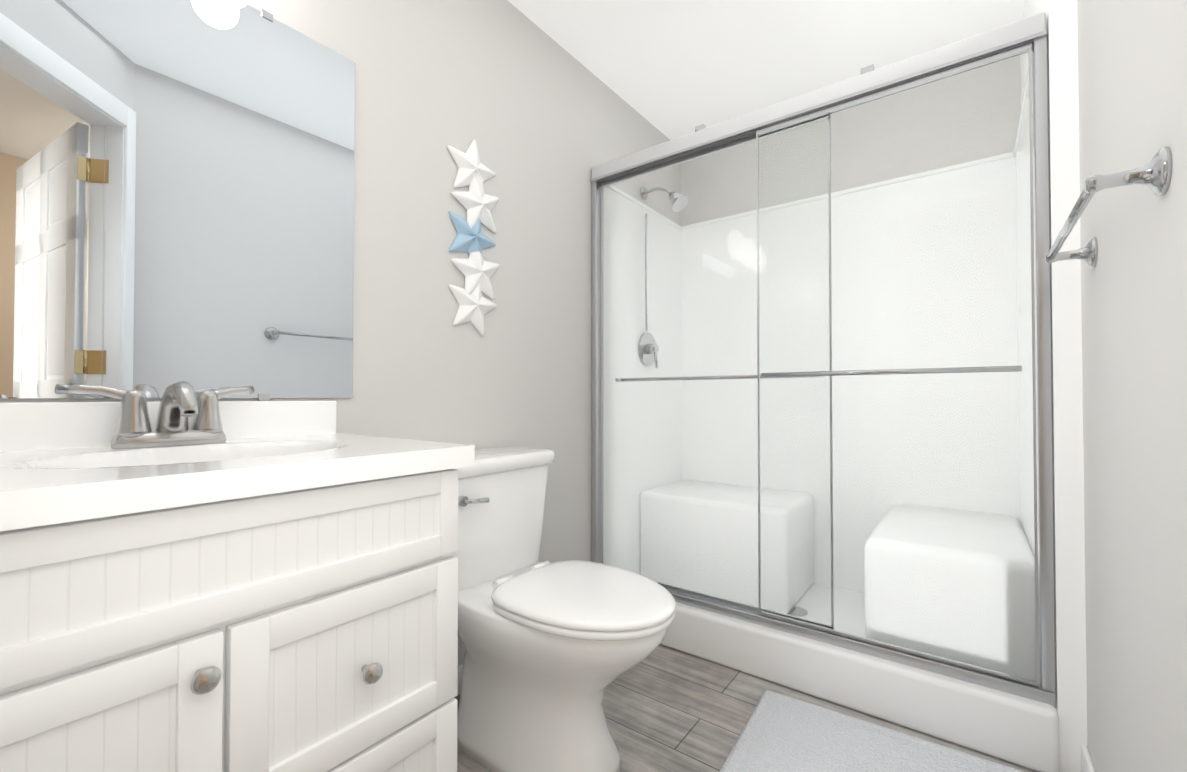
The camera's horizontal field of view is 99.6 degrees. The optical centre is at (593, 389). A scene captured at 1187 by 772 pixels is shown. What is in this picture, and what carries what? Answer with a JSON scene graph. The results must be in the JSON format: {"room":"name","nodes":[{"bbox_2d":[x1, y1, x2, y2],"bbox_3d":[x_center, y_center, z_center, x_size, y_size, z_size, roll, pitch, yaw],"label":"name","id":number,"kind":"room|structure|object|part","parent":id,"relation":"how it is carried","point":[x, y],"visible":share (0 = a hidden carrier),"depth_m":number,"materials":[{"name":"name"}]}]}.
{"room":"bathroom","nodes":[
{"label":"bathroom","id":0,"kind":"room"},
{"bbox_2d":[0,0,679,665],"bbox_3d":[-0.631,-0.224,1.501,0.100,2.440,3.870,-1,-1,37],"label":"wall","id":1,"kind":"structure","parent":0,"point":[544,120],"depth_m":1.74,"materials":[{"name":"grey paint"}]},
{"bbox_2d":[0,401,335,451],"bbox_3d":[-0.931,0.068,0.991,0.020,0.087,0.830,-1,-1,37],"label":"backsplash","id":2,"kind":"structure","parent":1,"relation":"attached to","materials":[{"name":"white stone"}]},
{"bbox_2d":[0,0,354,400],"bbox_3d":[-0.918,-0.444,1.028,0.009,0.935,0.865,-1,-1,37],"label":"mirror","id":3,"kind":"object","parent":1,"relation":"attached to","point":[176,190],"visible":0.97,"depth_m":1.06,"materials":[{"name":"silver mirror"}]},
{"bbox_2d":[454,664,462,697],"bbox_3d":[-0.355,0.955,1.759,0.012,0.090,1.060,-1,-1,37],"label":"baseboard","id":4,"kind":"structure","parent":1,"relation":"attached to","point":[459,679],"depth_m":1.64,"materials":[{"name":"white"}]},
{"bbox_2d":[447,139,499,335],"bbox_3d":[-0.397,-0.520,1.701,0.036,0.671,0.224,-1,-1,37],"label":"art","id":5,"kind":"object","parent":1,"relation":"attached to","point":[472,239],"visible":1,"depth_m":1.69,"materials":[{"name":"white ceramic"}]},
{"bbox_2d":[604,185,681,574],"bbox_3d":[0.268,0.028,2.589,0.028,1.967,0.845,-1,-1,37],"label":"wall","id":6,"kind":"structure","parent":1,"relation":"attached to","point":[673,441],"depth_m":2.51,"materials":[{"name":"white plastic"}]},
{"bbox_3d":[0.268,-0.944,2.602,0.028,0.022,0.845,-1,-1,37],"label":"shower wall lip","id":7,"kind":"part","parent":6,"relation":"part of","materials":[{"name":"white plastic"}]},
{"bbox_2d":[638,187,687,367],"bbox_3d":[0.356,-0.581,2.528,0.252,0.946,0.181,-1,-1,37],"label":"shower fixture","id":8,"kind":"object","parent":6,"relation":"attached to","point":[681,201],"depth_m":2.53,"materials":[{"name":"silver metal"}]},
{"bbox_3d":[0.334,-1.003,2.557,0.166,0.070,0.018,-1,-1,37],"label":"arm","id":9,"kind":"part","parent":8,"relation":"part of"},
{"bbox_2d":[455,644,1036,771],"bbox_3d":[0.051,1.014,0.972,1.805,0.050,3.870,-1,-1,37],"label":"floor","id":10,"kind":"structure","parent":0,"point":[667,709],"depth_m":1.54,"materials":[{"name":"grey wood"}]},
{"bbox_2d":[0,381,474,771],"bbox_3d":[-0.707,0.484,0.816,0.581,1.005,0.830,-1,-1,37],"label":"bathroom vanity","id":11,"kind":"object","parent":10,"relation":"on","point":[201,581],"visible":1,"depth_m":0.72,"materials":[{"name":"white paint"}]},
{"bbox_3d":[-0.626,0.347,0.516,0.019,0.048,0.310,-1,-1,37],"label":"door rail","id":12,"kind":"part","parent":11,"relation":"part of","materials":[{"name":"white paint"}]},
{"bbox_3d":[-0.510,0.173,0.673,0.019,0.040,0.712,-1,-1,37],"label":"rail","id":13,"kind":"part","parent":11,"relation":"part of","materials":[{"name":"white paint"}]},
{"bbox_3d":[-0.510,0.293,0.671,0.019,0.040,0.712,-1,-1,37],"label":"rail","id":14,"kind":"part","parent":11,"relation":"part of","materials":[{"name":"white paint"}]},
{"bbox_2d":[0,433,474,530],"bbox_3d":[-0.711,0.169,0.824,0.571,0.125,0.830,-1,-1,37],"label":"countertop","id":15,"kind":"structure","parent":11,"relation":"on","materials":[{"name":"white stone"}]},
{"bbox_2d":[68,381,254,448],"bbox_3d":[-0.800,0.046,0.967,0.153,0.125,0.287,-1,-1,37],"label":"faucet","id":16,"kind":"object","parent":15,"relation":"on","point":[179,401],"depth_m":0.96,"materials":[{"name":"silver metal"}]},
{"bbox_3d":[-0.386,0.351,0.836,0.019,0.048,0.282,-1,-1,37],"label":"drawer rail","id":17,"kind":"part","parent":11,"relation":"part of","materials":[{"name":"white paint"}]},
{"bbox_3d":[-0.386,0.571,0.833,0.019,0.048,0.282,-1,-1,37],"label":"drawer rail","id":18,"kind":"part","parent":11,"relation":"part of","materials":[{"name":"white paint"}]},
{"bbox_3d":[-0.386,0.627,0.832,0.019,0.048,0.282,-1,-1,37],"label":"drawer rail","id":19,"kind":"part","parent":11,"relation":"part of","materials":[{"name":"white paint"}]},
{"bbox_2d":[454,447,675,771],"bbox_3d":[-0.136,0.596,1.387,0.775,0.798,0.506,-1,-1,37],"label":"toilet","id":20,"kind":"object","parent":10,"relation":"on","point":[552,651],"visible":0.77,"depth_m":1.28,"materials":[{"name":"white ceramic"}]},
{"bbox_3d":[-0.324,0.309,1.386,0.027,0.019,0.074,-1,-1,37],"label":"lever arm","id":21,"kind":"part","parent":20,"relation":"part of"},
{"bbox_3d":[-0.351,0.409,1.551,0.202,0.327,0.472,-1,-1,37],"label":"tank","id":22,"kind":"part","parent":20,"relation":"part of","materials":[{"name":"white ceramic"}]},
{"bbox_3d":[-0.351,0.222,1.553,0.238,0.046,0.506,-1,-1,37],"label":"tank lid","id":23,"kind":"part","parent":20,"relation":"part of","materials":[{"name":"white ceramic"}]},
{"bbox_3d":[-0.126,0.777,1.377,0.720,0.436,0.388,-1,-1,37],"label":"bowl","id":24,"kind":"part","parent":20,"relation":"part of","materials":[{"name":"white ceramic"}]},
{"bbox_3d":[-0.011,0.521,1.294,0.463,0.027,0.386,-1,-1,37],"label":"lid","id":25,"kind":"part","parent":20,"relation":"part of","materials":[{"name":"white plastic"}]},
{"bbox_3d":[-0.011,0.546,1.294,0.457,0.019,0.380,-1,-1,37],"label":"seat","id":26,"kind":"part","parent":20,"relation":"part of","materials":[{"name":"white plastic"}]},
{"bbox_2d":[795,583,864,636],"bbox_3d":[0.883,0.976,2.144,1.530,0.060,0.795,-1,-1,37],"label":"floor","id":27,"kind":"structure","parent":10,"relation":"on","point":[851,616],"depth_m":2.17,"materials":[{"name":"white plastic"}]},
{"bbox_2d":[640,480,813,613],"bbox_3d":[0.658,0.735,2.493,0.725,0.450,0.485,-1,-1,37],"label":"seat","id":28,"kind":"object","parent":27,"relation":"on","point":[734,511],"depth_m":2.29,"materials":[{"name":"white plastic"}]},
{"bbox_2d":[788,606,807,616],"bbox_3d":[0.858,0.944,2.136,0.100,0.006,0.100,-1,-1,37],"label":"drain","id":29,"kind":"object","parent":27,"relation":"on","point":[799,611],"depth_m":2.13,"materials":[{"name":"silver metal"}]},
{"bbox_2d":[864,504,1039,683],"bbox_3d":[1.309,0.726,1.844,0.455,0.450,0.740,-1,-1,37],"label":"seat","id":30,"kind":"object","parent":27,"relation":"on","point":[995,597],"depth_m":1.57,"materials":[{"name":"white plastic"}]},
{"bbox_2d":[660,602,1059,771],"bbox_3d":[0.610,0.915,1.782,1.530,0.170,0.135,-1,-1,37],"label":"curb","id":31,"kind":"object","parent":10,"relation":"on","point":[1016,729],"visible":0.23,"depth_m":1.50,"materials":[{"name":"white plastic"}]},
{"bbox_2d":[591,12,1055,707],"bbox_3d":[0.615,-0.096,1.802,1.524,1.877,0.138,-1,-1,37],"label":"shower door","id":32,"kind":"structure","parent":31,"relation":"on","point":[973,52],"depth_m":1.60,"materials":[{"name":"clear glass"}]},
{"bbox_3d":[0.418,-0.070,1.965,0.951,1.757,0.006,-1,-1,37],"label":"glass","id":33,"kind":"part","parent":32,"relation":"part of","materials":[{"name":"clear glass"}]},
{"bbox_2d":[720,690,1023,771],"bbox_3d":[0.667,0.982,1.196,0.714,0.019,0.705,-1,-1,37],"label":"rug","id":34,"kind":"object","parent":10,"relation":"on","point":[781,733],"visible":1,"depth_m":1.37,"materials":[{"name":"white fabric"}]},
{"bbox_2d":[508,0,1024,139],"bbox_3d":[0.051,-1.476,1.007,1.805,0.050,3.870,-1,-1,37],"label":"ceiling","id":35,"kind":"structure","parent":0,"point":[672,69],"depth_m":2.07,"materials":[{"name":"white paint"}]},
{"bbox_2d":[680,55,1020,225],"bbox_3d":[1.222,-0.210,2.467,1.705,2.440,0.100,-1,-1,37],"label":"wall","id":36,"kind":"structure","parent":0,"point":[946,104],"depth_m":2.35,"materials":[{"name":"grey paint"}]},
{"bbox_2d":[682,152,1019,592],"bbox_3d":[1.114,0.026,2.465,1.530,1.967,0.028,-1,-1,37],"label":"panel","id":37,"kind":"object","parent":36,"relation":"attached to","point":[878,393],"depth_m":2.34,"materials":[{"name":"white plastic"}]},
{"bbox_3d":[1.114,-0.946,2.478,1.530,0.022,0.028,-1,-1,37],"label":"shower wall lip","id":38,"kind":"part","parent":37,"relation":"part of","materials":[{"name":"white plastic"}]},
{"bbox_2d":[1077,0,1186,771],"bbox_3d":[1.163,-0.230,1.067,0.120,2.440,2.210,-1,-1,37],"label":"wall","id":39,"kind":"structure","parent":0,"point":[1132,77],"depth_m":0.88,"materials":[{"name":"grey paint"}]},
{"bbox_2d":[1020,0,1086,771],"bbox_3d":[1.493,-0.222,1.653,0.055,2.440,0.875,-1,-1,37],"label":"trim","id":40,"kind":"structure","parent":39,"relation":"attached to","point":[1067,427],"depth_m":1.30,"materials":[{"name":"white paint"}]},
{"bbox_2d":[1013,44,1055,695],"bbox_3d":[1.469,0.015,1.687,0.028,1.967,0.845,-1,-1,37],"label":"wall","id":41,"kind":"structure","parent":40,"relation":"attached to","point":[1021,239],"depth_m":1.73,"materials":[{"name":"white plastic"}]},
{"bbox_3d":[1.469,-0.957,1.701,0.028,0.022,0.845,-1,-1,37],"label":"shower wall lip","id":42,"kind":"part","parent":41,"relation":"part of","materials":[{"name":"white plastic"}]},
{"bbox_2d":[1081,745,1095,771],"bbox_3d":[0.874,0.941,0.776,0.012,0.090,1.245,-1,-1,37],"label":"baseboard","id":43,"kind":"structure","parent":39,"relation":"attached to","point":[1087,765],"depth_m":1.24,"materials":[{"name":"white wood"}]},
{"bbox_2d":[1045,146,1172,267],"bbox_3d":[0.956,-0.316,0.964,0.084,0.068,0.583,-1,-1,37],"label":"towel rail","id":44,"kind":"object","parent":39,"relation":"attached to","point":[1154,174],"visible":1,"depth_m":0.77,"materials":[{"name":"silver metal"}]},
{"bbox_3d":[1.111,-0.313,1.170,0.084,0.068,0.068,-1,-1,37],"label":"post","id":45,"kind":"part","parent":44,"relation":"part of","materials":[{"name":"silver metal"}]},
{"bbox_3d":[0.802,-0.319,0.758,0.084,0.068,0.068,-1,-1,37],"label":"post","id":46,"kind":"part","parent":44,"relation":"part of","materials":[{"name":"silver metal"}]}
]}

